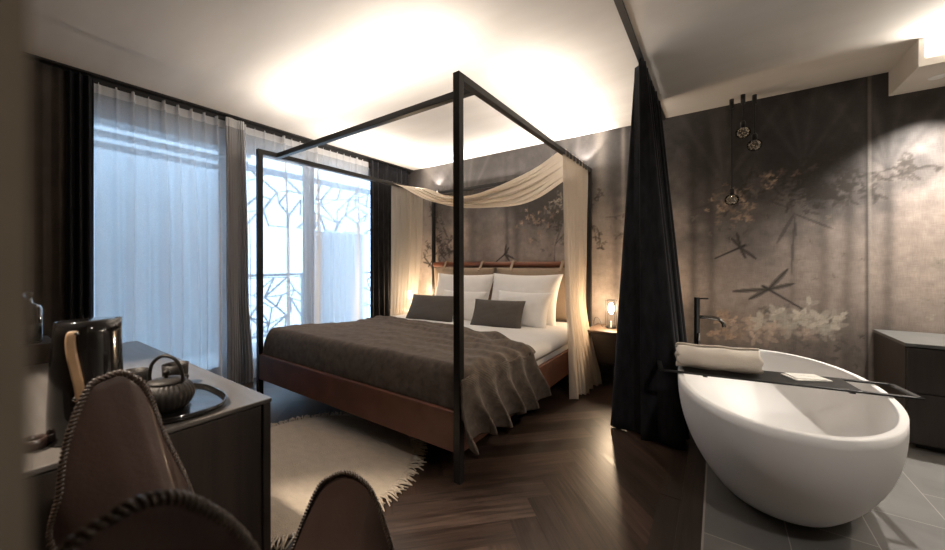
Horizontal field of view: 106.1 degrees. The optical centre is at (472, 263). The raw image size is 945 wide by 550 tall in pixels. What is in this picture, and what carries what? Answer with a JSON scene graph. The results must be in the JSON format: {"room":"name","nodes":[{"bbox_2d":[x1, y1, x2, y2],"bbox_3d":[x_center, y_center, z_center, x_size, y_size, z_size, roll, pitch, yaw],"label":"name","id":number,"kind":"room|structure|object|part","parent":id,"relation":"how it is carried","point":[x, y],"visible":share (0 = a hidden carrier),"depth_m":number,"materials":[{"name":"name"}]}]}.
{"room":"hotel room","nodes":[
{"label":"hotel room","id":0,"kind":"room"},
{"bbox_2d":[0,0,30,549],"bbox_3d":[-0.529,-0.118,-0.360,0.260,2.492,1.207,0,0,35],"label":"wall","id":1,"kind":"structure","parent":0,"point":[15,512],"depth_m":0.06,"materials":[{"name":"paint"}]},
{"bbox_2d":[94,203,94,316],"bbox_3d":[-4.341,-0.165,3.304,0.100,2.640,3.700,0,0,35],"label":"wall","id":2,"kind":"structure","parent":0,"point":[94,203],"depth_m":3.74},
{"bbox_2d":[238,372,671,549],"bbox_3d":[-1.091,1.129,2.055,3.665,0.001,5.438,0,0,35],"label":"floor","id":3,"kind":"structure","parent":0,"point":[638,514],"depth_m":1.80,"materials":[{"name":"brown wood"}]},
{"bbox_2d":[30,341,271,549],"bbox_3d":[-1.565,0.755,0.720,1.325,0.750,1.603,0,0,35],"label":"sideboard","id":4,"kind":"object","parent":3,"relation":"on","point":[224,452],"visible":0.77,"depth_m":0.93,"materials":[{"name":"brown wood"}]},
{"bbox_2d":[30,433,47,451],"bbox_3d":[-0.895,0.366,0.726,0.044,0.021,0.036,0,0,35],"label":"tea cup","id":5,"kind":"object","parent":4,"relation":"on","point":[37,441],"visible":0.62,"depth_m":0.72,"materials":[{"name":"brown ceramic"}]},
{"bbox_2d":[30,336,50,365],"bbox_3d":[-1.935,0.342,1.104,0.240,0.075,0.815,0,0,35],"label":"wooden riser","id":6,"kind":"object","parent":4,"relation":"on","point":[39,352],"visible":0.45,"depth_m":1.34,"materials":[{"name":"brown wood"}]},
{"bbox_2d":[30,292,42,343],"bbox_3d":[-1.699,0.205,1.357,0.074,0.198,0.074,0,0,35],"label":"glass carafe","id":7,"kind":"object","parent":6,"relation":"on","point":[36,310],"visible":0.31,"depth_m":1.35,"materials":[{"name":"glass"}]},
{"bbox_2d":[45,316,123,446],"bbox_3d":[-0.855,0.250,0.789,0.121,0.256,0.121,0,0,10],"label":"electric kettle","id":8,"kind":"object","parent":4,"relation":"on","point":[82,350],"visible":0.73,"depth_m":0.74,"materials":[{"name":"black paint"}]},
{"bbox_3d":[-0.822,0.213,0.735,0.030,0.146,0.024,0,0,-31],"label":"strap handle","id":9,"kind":"part","parent":8,"relation":"part of","materials":[{"name":"brown wood"}]},
{"bbox_3d":[-0.855,0.125,0.789,0.094,0.004,0.094,0,0,35],"label":"lid","id":10,"kind":"part","parent":8,"relation":"part of","materials":[{"name":"black paint"}]},
{"bbox_2d":[126,367,148,382],"bbox_3d":[-0.990,0.345,1.037,0.068,0.066,0.068,0,0,35],"label":"tea cup","id":11,"kind":"object","parent":4,"relation":"on","point":[142,372],"visible":0.18,"depth_m":1.05,"materials":[{"name":"ceramic"}]},
{"bbox_3d":[-0.813,0.726,0.668,0.020,0.665,0.782,0,0,35],"label":"door","id":12,"kind":"part","parent":4,"relation":"part of","materials":[{"name":"brown wood"}]},
{"bbox_2d":[161,361,188,376],"bbox_3d":[-0.928,0.345,1.110,0.066,0.066,0.066,0,0,35],"label":"tea cup","id":13,"kind":"object","parent":4,"relation":"on","point":[172,366],"visible":0.3,"depth_m":1.09,"materials":[{"name":"ceramic"}]},
{"bbox_2d":[160,383,226,423],"bbox_3d":[-0.796,0.370,0.949,0.296,0.016,0.198,0,0,35],"label":"serving tray","id":14,"kind":"object","parent":4,"relation":"on","point":[207,398],"visible":0.43,"depth_m":0.94,"materials":[{"name":"black paint"}]},
{"bbox_2d":[147,354,194,414],"bbox_3d":[-0.783,0.303,0.910,0.118,0.141,0.121,0,0,35],"label":"teapot","id":15,"kind":"object","parent":14,"relation":"on","point":[172,393],"visible":0.88,"depth_m":0.89,"materials":[{"name":"metal"}]},
{"bbox_3d":[-0.784,0.283,0.909,0.015,0.022,0.015,0,0,35],"label":"knob","id":16,"kind":"part","parent":15,"relation":"part of","materials":[{"name":"metal"}]},
{"bbox_3d":[-0.784,0.297,0.909,0.081,0.012,0.081,0,0,35],"label":"lid","id":17,"kind":"part","parent":15,"relation":"part of","materials":[{"name":"metal"}]},
{"bbox_3d":[-0.784,0.269,0.909,0.073,0.074,0.057,0,0,35],"label":"arch handle","id":18,"kind":"part","parent":15,"relation":"part of","materials":[{"name":"metal"}]},
{"bbox_3d":[-1.109,0.760,1.364,1.302,0.738,0.021,0,0,35],"label":"panel","id":19,"kind":"part","parent":4,"relation":"part of","materials":[{"name":"brown wood"}]},
{"bbox_2d":[46,369,393,549],"bbox_3d":[-0.284,0.654,0.526,0.672,0.941,0.541,0,0,35],"label":"chair","id":20,"kind":"object","parent":3,"relation":"on","point":[123,484],"visible":1,"depth_m":0.58,"materials":[{"name":"brown leather"}]},
{"bbox_2d":[271,411,427,549],"bbox_3d":[-0.941,1.119,2.028,1.366,0.016,1.363,0,0,35],"label":"round rug","id":21,"kind":"object","parent":3,"relation":"on","point":[306,451],"visible":0.4,"depth_m":2.02,"materials":[{"name":"beige carpet"}]},
{"bbox_2d":[389,306,408,315],"bbox_3d":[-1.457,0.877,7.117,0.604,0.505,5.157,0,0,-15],"label":"nightstand","id":22,"kind":"object","parent":3,"relation":"on","point":[408,306],"visible":0.04,"depth_m":4.83,"materials":[{"name":"brown wood"}]},
{"bbox_2d":[256,71,591,484],"bbox_3d":[-0.302,0.057,3.372,2.168,2.140,2.308,0,0,35],"label":"canopy bed","id":23,"kind":"object","parent":3,"relation":"on","point":[439,426],"visible":0.59,"depth_m":2.27,"materials":[{"name":"black metal"}]},
{"bbox_3d":[-1.822,0.075,3.044,0.040,2.110,0.040,0,0,35],"label":"post","id":24,"kind":"part","parent":23,"relation":"part of","materials":[{"name":"black metal"}]},
{"bbox_3d":[-1.181,-0.961,3.975,0.040,0.040,2.224,0,0,35],"label":"rail","id":25,"kind":"part","parent":23,"relation":"part of","materials":[{"name":"black metal"}]},
{"bbox_3d":[-0.947,0.874,2.438,2.088,0.211,0.030,0,0,35],"label":"leather panel","id":26,"kind":"part","parent":23,"relation":"part of","materials":[{"name":"brown leather"}]},
{"bbox_3d":[-0.860,-0.962,2.568,2.088,0.040,0.040,0,0,35],"label":"cross rail","id":27,"kind":"part","parent":23,"relation":"part of","materials":[{"name":"black metal"}]},
{"bbox_3d":[-0.535,0.073,4.907,0.040,2.110,0.040,0,0,35],"label":"post","id":28,"kind":"part","parent":23,"relation":"part of","materials":[{"name":"black metal"}]},
{"bbox_2d":[434,261,452,290],"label":"cushion","id":29,"kind":"object","parent":23,"relation":"attached to","point":[437,270],"depth_m":4.71,"materials":[{"name":"beige fabric"}]},
{"bbox_3d":[-0.072,0.072,1.834,0.040,2.110,0.040,0,0,35],"label":"post","id":30,"kind":"part","parent":23,"relation":"part of","materials":[{"name":"black metal"}]},
{"bbox_3d":[0.338,-0.964,4.302,2.088,0.040,0.040,0,0,35],"label":"head rail","id":31,"kind":"part","parent":23,"relation":"part of","materials":[{"name":"black metal"}]},
{"bbox_2d":[464,261,493,274],"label":"cushion","id":32,"kind":"object","parent":23,"relation":"attached to","point":[474,271],"depth_m":4.35,"materials":[{"name":"beige fabric"}]},
{"bbox_2d":[488,283,492,299],"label":"cushion","id":33,"kind":"object","parent":23,"relation":"attached to","point":[490,295],"depth_m":4.27,"materials":[{"name":"beige fabric"}]},
{"bbox_2d":[390,149,601,398],"bbox_3d":[0.167,0.062,3.914,2.404,2.116,0.832,0,0,38],"label":"canopy voile","id":34,"kind":"object","parent":23,"relation":"hanging from","point":[584,371],"visible":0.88,"depth_m":3.39,"materials":[{"name":"beige fabric"}]},
{"bbox_3d":[0.574,0.871,2.765,0.030,0.211,2.224,0,0,35],"label":"leather panel","id":35,"kind":"part","parent":23,"relation":"part of","materials":[{"name":"brown leather"}]},
{"bbox_3d":[0.570,-0.965,2.765,0.040,0.040,2.224,0,0,35],"label":"rail","id":36,"kind":"part","parent":23,"relation":"part of","materials":[{"name":"black metal"}]},
{"bbox_2d":[497,260,566,319],"bbox_3d":[0.717,0.284,3.973,1.000,0.642,0.159,0,0,35],"label":"cushion","id":37,"kind":"object","parent":23,"relation":"attached to","point":[560,304],"visible":0.26,"depth_m":3.81,"materials":[{"name":"beige fabric"}]},
{"bbox_2d":[536,344,567,365],"bbox_3d":[-0.300,0.745,3.369,2.073,0.165,2.184,0,0,35],"label":"mattress","id":38,"kind":"object","parent":23,"relation":"on","point":[545,358],"visible":0.02,"depth_m":2.92,"materials":[{"name":"white fabric"}]},
{"bbox_2d":[263,316,550,454],"bbox_3d":[-0.542,0.749,2.885,2.345,0.426,1.317,0,0,35],"label":"bedspread","id":39,"kind":"object","parent":38,"relation":"on","point":[503,378],"visible":0.97,"depth_m":2.29,"materials":[{"name":"brown fabric"}]},
{"bbox_2d":[395,314,567,359],"bbox_3d":[-0.182,0.662,3.543,2.132,0.117,1.577,0,0,35],"label":"duvet","id":40,"kind":"object","parent":38,"relation":"on","point":[544,341],"visible":0.17,"depth_m":3.10,"materials":[{"name":"white fabric"}]},
{"bbox_2d":[406,294,452,321],"bbox_3d":[-0.454,0.497,3.950,0.621,0.286,0.217,0,0,27],"label":"cushion","id":41,"kind":"object","parent":40,"relation":"on","point":[424,307],"visible":0.84,"depth_m":3.88,"materials":[{"name":"fabric"}]},
{"bbox_2d":[435,273,493,299],"bbox_3d":[-0.144,0.382,4.258,0.866,0.523,0.279,0,0,36],"label":"pillow","id":42,"kind":"object","parent":40,"relation":"on","point":[472,283],"visible":0.42,"depth_m":4.16,"materials":[{"name":"white fabric"}]},
{"bbox_2d":[443,290,487,320],"bbox_3d":[-0.132,0.472,3.994,0.625,0.328,0.234,0,0,36],"label":"pillow","id":43,"kind":"object","parent":40,"relation":"on","point":[469,297],"visible":0.38,"depth_m":3.87,"materials":[{"name":"white fabric"}]},
{"bbox_2d":[470,299,525,328],"bbox_3d":[0.243,0.501,3.517,0.540,0.273,0.204,0,0,25],"label":"cushion","id":44,"kind":"object","parent":40,"relation":"on","point":[492,313],"visible":0.92,"depth_m":3.45,"materials":[{"name":"fabric"}]},
{"bbox_2d":[498,290,552,327],"bbox_3d":[0.488,0.461,3.590,0.622,0.350,0.235,0,0,34],"label":"pillow","id":45,"kind":"object","parent":40,"relation":"on","point":[535,310],"visible":0.7,"depth_m":3.46,"materials":[{"name":"white fabric"}]},
{"bbox_2d":[491,273,562,325],"bbox_3d":[0.530,0.375,3.791,0.839,0.536,0.284,0,0,37],"label":"pillow","id":46,"kind":"object","parent":40,"relation":"on","point":[503,282],"visible":0.48,"depth_m":3.70,"materials":[{"name":"white fabric"}]},
{"bbox_3d":[1.216,0.069,3.697,0.040,2.110,0.040,0,0,35],"label":"post","id":47,"kind":"part","parent":23,"relation":"part of","materials":[{"name":"black metal"}]},
{"bbox_2d":[587,323,616,372],"bbox_3d":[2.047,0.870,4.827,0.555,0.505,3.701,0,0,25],"label":"nightstand","id":48,"kind":"object","parent":3,"relation":"on","point":[603,338],"visible":0.2,"depth_m":3.25,"materials":[{"name":"brown wood"}]},
{"bbox_3d":[1.263,0.772,3.215,0.434,0.252,0.020,0,0,35],"label":"drawer","id":49,"kind":"part","parent":48,"relation":"part of","materials":[{"name":"brown wood"}]},
{"bbox_2d":[594,299,616,328],"bbox_3d":[1.284,0.484,3.498,0.138,0.275,0.316,0,0,-21],"label":"bedside lamp","id":50,"kind":"object","parent":48,"relation":"on","point":[611,307],"visible":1,"depth_m":3.40,"materials":[{"name":"black metal"}]},
{"bbox_3d":[1.330,0.429,3.409,0.050,0.104,0.051,0,0,35],"label":"bulb","id":51,"kind":"part","parent":50,"relation":"part of","materials":[{"name":"white glass"}]},
{"bbox_2d":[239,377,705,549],"bbox_3d":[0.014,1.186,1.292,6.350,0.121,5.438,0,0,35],"label":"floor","id":52,"kind":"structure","parent":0,"point":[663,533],"depth_m":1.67,"materials":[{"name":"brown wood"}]},
{"bbox_2d":[701,462,707,549],"bbox_3d":[0.566,1.126,0.910,0.008,0.005,5.438,0,0,35],"label":"trim","id":53,"kind":"structure","parent":52,"relation":"on","point":[704,505],"depth_m":1.62,"materials":[{"name":"grey metal"}]},
{"bbox_2d":[694,297,725,344],"bbox_3d":[1.685,0.684,2.555,0.097,0.878,0.217,0,0,-37],"label":"faucet","id":54,"kind":"object","parent":52,"relation":"on","point":[697,335],"visible":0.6,"depth_m":2.59,"materials":[{"name":"black metal"}]},
{"bbox_3d":[1.713,0.412,2.549,0.176,0.074,0.026,0,0,41],"label":"spout","id":55,"kind":"part","parent":54,"relation":"part of","materials":[{"name":"grey metal"}]},
{"bbox_2d":[29,0,944,169],"bbox_3d":[0.050,-1.416,1.263,6.450,0.100,5.638,0,0,35],"label":"ceiling","id":56,"kind":"structure","parent":0,"point":[311,69],"depth_m":2.32,"materials":[{"name":"paint"}]},
{"bbox_2d":[30,54,413,173],"bbox_3d":[-2.089,-1.338,3.502,0.095,0.047,4.188,0,0,35],"label":"rail","id":57,"kind":"object","parent":56,"relation":"attached to","point":[103,80],"visible":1,"depth_m":3.01,"materials":[{"name":"black metal"}]},
{"bbox_2d":[30,60,65,337],"bbox_3d":[-3.031,-0.107,2.156,0.035,2.460,0.804,0,0,35],"label":"curtain","id":58,"kind":"object","parent":57,"relation":"hanging from","point":[47,87],"visible":0.36,"depth_m":2.40,"materials":[{"name":"black fabric"}]},
{"bbox_2d":[66,70,93,319],"bbox_3d":[-2.767,-0.108,2.512,0.120,2.460,0.136,0,0,35],"label":"drape","id":59,"kind":"object","parent":57,"relation":"hanging from","point":[79,88],"visible":0.71,"depth_m":2.50,"materials":[{"name":"black fabric"}]},
{"bbox_2d":[94,82,226,378],"bbox_3d":[-2.450,-0.104,2.909,0.159,2.446,0.880,0,0,35],"label":"sheer curtain","id":60,"kind":"object","parent":57,"relation":"hanging from","point":[160,167],"visible":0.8,"depth_m":2.87,"materials":[{"name":"white fabric"}]},
{"bbox_2d":[225,117,252,382],"bbox_3d":[-2.180,-0.105,3.318,0.107,2.448,0.228,0,0,35],"label":"curtain","id":61,"kind":"object","parent":57,"relation":"hanging from","point":[237,286],"visible":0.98,"depth_m":3.29,"materials":[{"name":"grey fabric"}]},
{"bbox_2d":[244,124,368,381],"bbox_3d":[-1.734,-0.105,3.952,0.154,2.446,1.530,0,0,35],"label":"sheer curtain","id":62,"kind":"object","parent":57,"relation":"hanging from","point":[315,220],"visible":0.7,"depth_m":3.93,"materials":[{"name":"white fabric"}]},
{"bbox_2d":[370,160,407,317],"bbox_3d":[-1.129,-0.111,4.877,0.112,2.460,0.685,0,0,35],"label":"drape","id":63,"kind":"object","parent":57,"relation":"hanging from","point":[380,194],"visible":0.58,"depth_m":4.79,"materials":[{"name":"black fabric"}]},
{"bbox_2d":[614,0,665,119],"bbox_3d":[0.272,-1.359,1.140,0.035,0.014,5.388,0,0,35],"label":"ceiling track","id":64,"kind":"object","parent":56,"relation":"attached to","point":[620,6],"visible":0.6,"depth_m":2.07,"materials":[{"name":"black metal"}]},
{"bbox_2d":[610,58,689,449],"bbox_3d":[1.351,-0.119,2.659,0.510,2.473,1.021,0,0,35],"label":"velvet curtain","id":65,"kind":"object","parent":64,"relation":"hanging from","point":[646,402],"visible":0.97,"depth_m":2.32,"materials":[{"name":"black fabric"}]},
{"bbox_2d":[725,99,738,204],"bbox_3d":[2.163,-0.928,2.965,0.100,0.884,0.102,0,0,35],"label":"pendant lamp","id":66,"kind":"object","parent":56,"relation":"hanging from","point":[731,101],"visible":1,"depth_m":2.96,"materials":[{"name":"clear glass"}]},
{"bbox_2d":[729,188,734,194],"bbox_3d":[2.164,-0.600,2.965,0.036,0.055,0.036,0,0,35],"label":"socket","id":67,"kind":"object","parent":66,"relation":"attached to","point":[731,191],"depth_m":2.95,"materials":[{"name":"black metal"}]},
{"bbox_3d":[2.164,-0.533,2.965,0.100,0.095,0.102,0,0,35],"label":"glass globe","id":68,"kind":"part","parent":66,"relation":"part of"},
{"bbox_2d":[735,94,750,138],"bbox_3d":[2.194,-1.193,2.882,0.100,0.354,0.102,0,0,35],"label":"pendant lamp","id":69,"kind":"object","parent":56,"relation":"hanging from","point":[743,126],"visible":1,"depth_m":2.88,"materials":[{"name":"clear glass"}]},
{"bbox_2d":[740,120,745,127],"bbox_3d":[2.194,-1.130,2.882,0.036,0.055,0.036,0,0,35],"label":"socket","id":70,"kind":"object","parent":69,"relation":"attached to","point":[743,123],"depth_m":2.87,"materials":[{"name":"black metal"}]},
{"bbox_3d":[2.194,-1.063,2.882,0.100,0.095,0.102,0,0,35],"label":"glass globe","id":71,"kind":"part","parent":69,"relation":"part of"},
{"bbox_2d":[747,94,762,150],"bbox_3d":[2.292,-1.143,2.888,0.100,0.454,0.102,0,0,35],"label":"pendant lamp","id":72,"kind":"object","parent":56,"relation":"hanging from","point":[754,97],"visible":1,"depth_m":2.88,"materials":[{"name":"clear glass"}]},
{"bbox_2d":[752,133,756,140],"bbox_3d":[2.292,-1.031,2.888,0.036,0.055,0.036,0,0,35],"label":"socket","id":73,"kind":"object","parent":72,"relation":"attached to","point":[754,136],"depth_m":2.88,"materials":[{"name":"black metal"}]},
{"bbox_3d":[2.292,-0.963,2.888,0.100,0.095,0.102,0,0,35],"label":"glass globe","id":74,"kind":"part","parent":72,"relation":"part of"},
{"bbox_2d":[408,72,944,380],"bbox_3d":[1.627,-0.123,3.541,6.250,2.492,0.100,0,0,35],"label":"wall","id":75,"kind":"structure","parent":0,"point":[834,235],"depth_m":2.87,"materials":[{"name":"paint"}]},
{"bbox_2d":[889,37,944,95],"bbox_3d":[3.441,-1.285,1.943,1.444,0.174,0.463,0,0,35],"label":"trim","id":76,"kind":"structure","parent":75,"relation":"attached to","point":[911,73],"depth_m":2.27,"materials":[{"name":"paint"}]},
{"bbox_2d":[927,73,944,79],"bbox_3d":[2.982,-1.196,2.277,0.084,0.003,0.084,0,0,35],"label":"recessed light","id":77,"kind":"object","parent":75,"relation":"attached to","point":[938,76],"visible":1,"depth_m":2.28,"materials":[{"name":"white"}]},
{"bbox_2d":[703,443,944,549],"bbox_3d":[1.597,1.124,0.197,2.500,0.004,5.438,0,0,35],"label":"floor tile","id":78,"kind":"structure","parent":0,"point":[911,516],"depth_m":1.53,"materials":[{"name":"tile"}]},
{"bbox_2d":[678,349,909,527],"bbox_3d":[1.627,0.870,1.938,0.870,0.500,1.552,0,0,35],"label":"bathtub","id":79,"kind":"object","parent":78,"relation":"on","point":[804,456],"visible":0.84,"depth_m":1.47,"materials":[{"name":"white ceramic"}]},
{"bbox_2d":[657,360,924,400],"bbox_3d":[1.597,0.616,1.918,1.060,0.022,0.224,0,0,25],"label":"tray","id":80,"kind":"object","parent":79,"relation":"on","point":[838,384],"visible":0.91,"depth_m":1.84,"materials":[{"name":"black metal"}]},
{"bbox_2d":[675,342,763,373],"bbox_3d":[1.384,0.535,2.017,0.403,0.138,0.147,0,0,25],"label":"rolled towel","id":81,"kind":"object","parent":80,"relation":"on","point":[708,357],"visible":1,"depth_m":1.97,"materials":[{"name":"beige fabric"}]},
{"bbox_2d":[781,373,832,381],"bbox_3d":[1.759,0.598,1.876,0.170,0.012,0.112,0,0,5],"label":"packet","id":82,"kind":"object","parent":80,"relation":"on","point":[795,376],"visible":1,"depth_m":1.85,"materials":[{"name":"white paper"}]},
{"bbox_2d":[873,329,944,452],"bbox_3d":[3.365,0.797,1.942,1.475,0.645,0.550,0,0,35],"label":"base cabinet","id":83,"kind":"object","parent":78,"relation":"on","point":[914,362],"visible":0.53,"depth_m":2.12,"materials":[{"name":"black wood"}]},
{"bbox_3d":[2.913,0.637,1.939,0.715,0.263,0.018,0,0,35],"label":"drawer","id":84,"kind":"part","parent":83,"relation":"part of","materials":[{"name":"brown wood"}]},
{"bbox_3d":[2.914,0.923,1.939,0.715,0.295,0.018,0,0,35],"label":"drawer","id":85,"kind":"part","parent":83,"relation":"part of","materials":[{"name":"brown wood"}]}
]}

